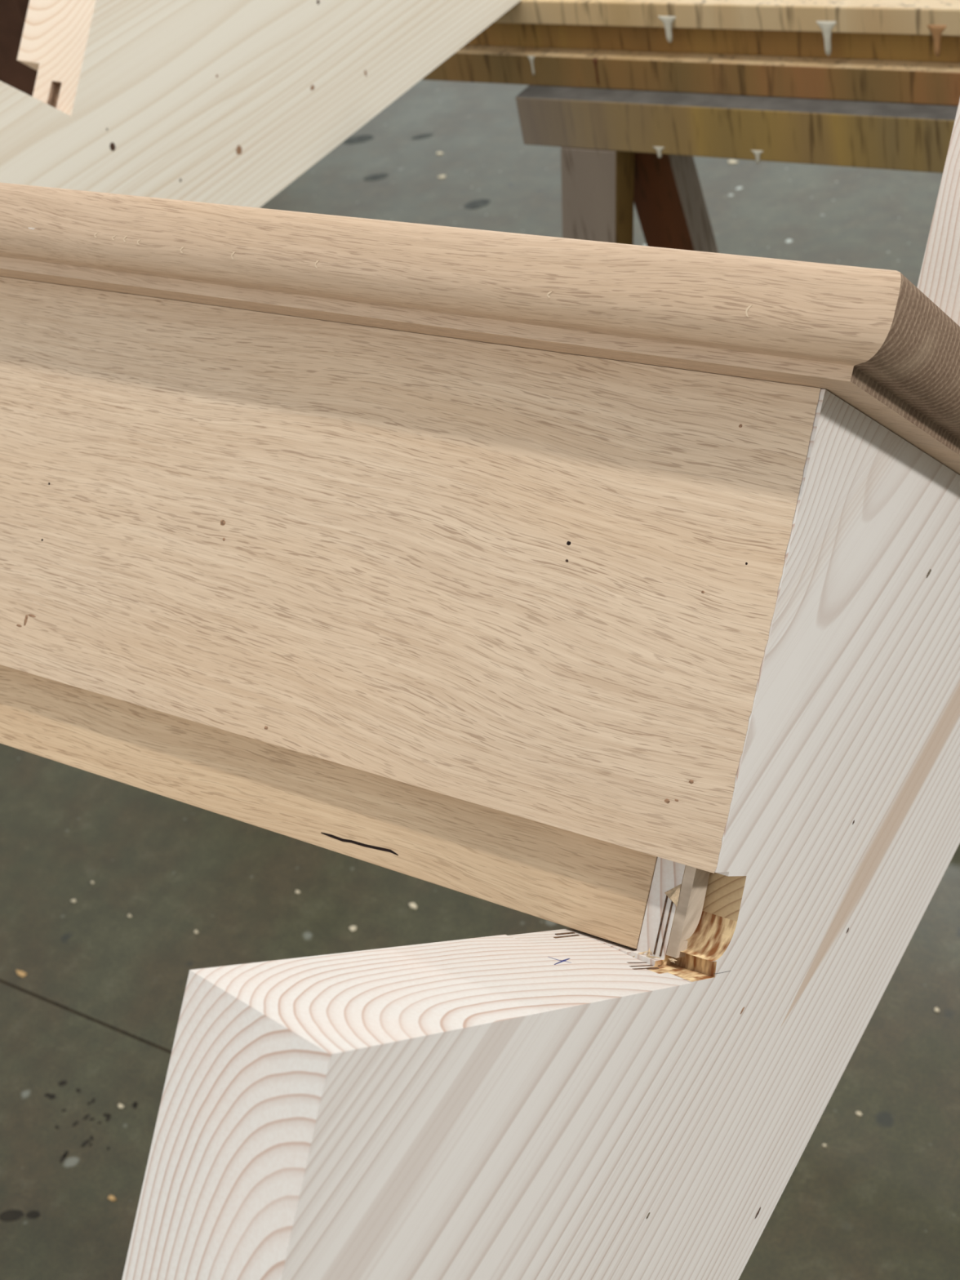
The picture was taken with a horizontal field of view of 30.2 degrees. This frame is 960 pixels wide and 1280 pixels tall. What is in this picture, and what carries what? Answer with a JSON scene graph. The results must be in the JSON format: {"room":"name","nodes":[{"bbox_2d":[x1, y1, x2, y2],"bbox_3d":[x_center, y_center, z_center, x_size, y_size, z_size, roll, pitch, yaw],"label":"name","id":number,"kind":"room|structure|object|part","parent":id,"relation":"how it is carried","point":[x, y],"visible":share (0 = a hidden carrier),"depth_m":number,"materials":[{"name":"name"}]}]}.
{"room":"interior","nodes":[
{"label":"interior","id":0,"kind":"room"},
{"bbox_2d":[0,80,959,1279],"bbox_3d":[0.175,-0.245,2.583,12.000,0.100,11.000,13,45,30],"label":"floor","id":1,"kind":"structure","parent":0,"point":[90,1028],"depth_m":1.93,"materials":[{"name":"paint"}]},
{"bbox_2d":[0,0,37,96],"bbox_3d":[-0.594,-0.704,2.353,0.228,1.175,0.130,13,45,30],"label":"wooden post","id":2,"kind":"object","parent":1,"relation":"on","point":[15,73],"visible":0.02,"depth_m":2.23,"materials":[{"name":"brown wood"}]},
{"bbox_2d":[16,969,26,977],"bbox_3d":[-0.503,0.364,1.947,0.016,0.003,0.006,13,45,30],"label":"chip","id":3,"kind":"object","parent":1,"relation":"on","point":[20,973],"visible":1,"depth_m":1.95,"materials":[{"name":"beige wood"}]},
{"bbox_2d":[107,1195,116,1200],"bbox_3d":[-0.350,0.531,1.692,0.009,0.003,0.005,13,45,30],"label":"chip","id":4,"kind":"object","parent":1,"relation":"on","point":[111,1197],"visible":1,"depth_m":1.69,"materials":[{"name":"beige wood"}]},
{"bbox_2d":[117,1102,124,1108],"bbox_3d":[-0.359,0.465,1.777,0.006,0.003,0.004,13,45,30],"label":"chip","id":5,"kind":"object","parent":1,"relation":"on","point":[120,1106],"visible":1,"depth_m":1.78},
{"bbox_2d":[348,925,356,931],"bbox_3d":[-0.137,0.308,1.905,0.008,0.003,0.007,13,45,30],"label":"chip","id":6,"kind":"object","parent":1,"relation":"on","point":[352,928],"visible":1,"depth_m":1.91,"materials":[{"name":"beige wood"}]},
{"bbox_2d":[408,902,417,909],"bbox_3d":[-0.072,0.285,1.914,0.011,0.003,0.007,13,45,30],"label":"chip","id":7,"kind":"object","parent":1,"relation":"on","point":[413,905],"visible":1,"depth_m":1.91,"materials":[{"name":"beige wood"}]},
{"bbox_2d":[437,174,445,178],"bbox_3d":[-0.073,-0.876,3.363,0.017,0.003,0.011,13,45,30],"label":"chip","id":8,"kind":"object","parent":1,"relation":"on","point":[442,175],"visible":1,"depth_m":3.36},
{"bbox_2d":[728,160,737,163],"bbox_3d":[0.452,-0.854,3.175,0.016,0.003,0.014,-16,38,-2],"label":"chip","id":9,"kind":"object","parent":1,"relation":"on","point":[729,161],"visible":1,"depth_m":3.17,"materials":[{"name":"beige wood"}]},
{"bbox_2d":[515,84,958,253],"bbox_3d":[0.603,-0.234,1.796,1.204,0.692,0.195,13,45,30],"label":"trestle","id":10,"kind":"object","parent":1,"relation":"on","point":[620,148],"visible":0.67,"depth_m":1.74,"materials":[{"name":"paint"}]},
{"bbox_3d":[0.135,-0.272,2.027,0.169,0.640,0.042,13,45,30],"label":"leg","id":11,"kind":"part","parent":10,"relation":"part of","materials":[{"name":"brown wood"}]},
{"bbox_3d":[0.270,-0.313,2.038,0.165,0.640,0.069,-34,42,-24],"label":"leg","id":12,"kind":"part","parent":10,"relation":"part of","materials":[{"name":"brown wood"}]},
{"bbox_2d":[421,44,959,106],"bbox_3d":[0.378,-0.527,1.640,1.500,0.032,0.080,13,45,30],"label":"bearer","id":13,"kind":"object","parent":10,"relation":"on","point":[906,82],"visible":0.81,"depth_m":1.70,"materials":[{"name":"brown wood"}]},
{"bbox_2d":[465,22,959,62],"bbox_3d":[0.385,-0.561,1.629,1.470,0.032,0.075,13,45,30],"label":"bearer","id":14,"kind":"object","parent":13,"relation":"on","point":[910,47],"visible":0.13,"depth_m":1.69,"materials":[{"name":"brown wood"}]},
{"bbox_2d":[493,0,959,57],"bbox_3d":[0.388,-0.576,1.618,1.500,0.046,0.125,13,45,30],"label":"plank","id":15,"kind":"object","parent":14,"relation":"on","point":[937,19],"visible":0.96,"depth_m":1.63,"materials":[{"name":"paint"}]},
{"bbox_2d":[855,1111,862,1115],"bbox_3d":[0.343,0.428,1.609,0.007,0.003,0.004,13,45,30],"label":"chip","id":16,"kind":"object","parent":1,"relation":"on","point":[858,1113],"visible":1,"depth_m":1.61,"materials":[{"name":"beige wood"}]},
{"bbox_3d":[-0.433,1.010,0.560,1.204,0.692,0.193,13,45,30],"label":"trestle","id":17,"kind":"object","parent":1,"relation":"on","visible":0},
{"bbox_3d":[-0.658,0.717,0.404,1.500,0.032,0.078,13,45,30],"label":"bearer","id":18,"kind":"object","parent":17,"relation":"on","visible":0},
{"bbox_3d":[-0.651,0.684,0.392,1.470,0.032,0.075,13,45,30],"label":"bearer","id":19,"kind":"object","parent":18,"relation":"on","visible":0},
{"bbox_3d":[-0.649,0.659,0.376,1.500,0.024,0.123,13,45,30],"label":"plank","id":20,"kind":"object","parent":19,"relation":"on","visible":0},
{"bbox_2d":[0,0,520,208],"bbox_3d":[-0.496,-0.168,1.095,0.052,0.302,2.352,13,45,30],"label":"stair stringer","id":21,"kind":"object","parent":20,"relation":"on","point":[226,102],"visible":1,"depth_m":1.41,"materials":[{"name":"white wood"}]},
{"bbox_2d":[0,182,959,475],"bbox_3d":[-0.193,-0.170,0.834,0.880,0.179,0.178,13,45,30],"label":"stair tread","id":22,"kind":"structure","parent":21,"relation":"on","point":[870,338],"depth_m":0.58,"materials":[{"name":"brown wood"}]},
{"bbox_2d":[121,99,959,1279],"bbox_3d":[0.153,-0.014,0.706,0.052,0.302,2.352,13,45,30],"label":"stair stringer","id":23,"kind":"object","parent":20,"relation":"on","point":[570,1104],"visible":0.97,"depth_m":0.56,"materials":[{"name":"white wood"}]},
{"bbox_2d":[0,276,820,948],"bbox_3d":[-0.252,-0.070,0.774,0.824,0.149,0.137,13,45,30],"label":"stair riser","id":24,"kind":"structure","parent":23,"relation":"attached to","point":[489,622],"depth_m":0.63,"materials":[{"name":"brown wood"}]}
]}

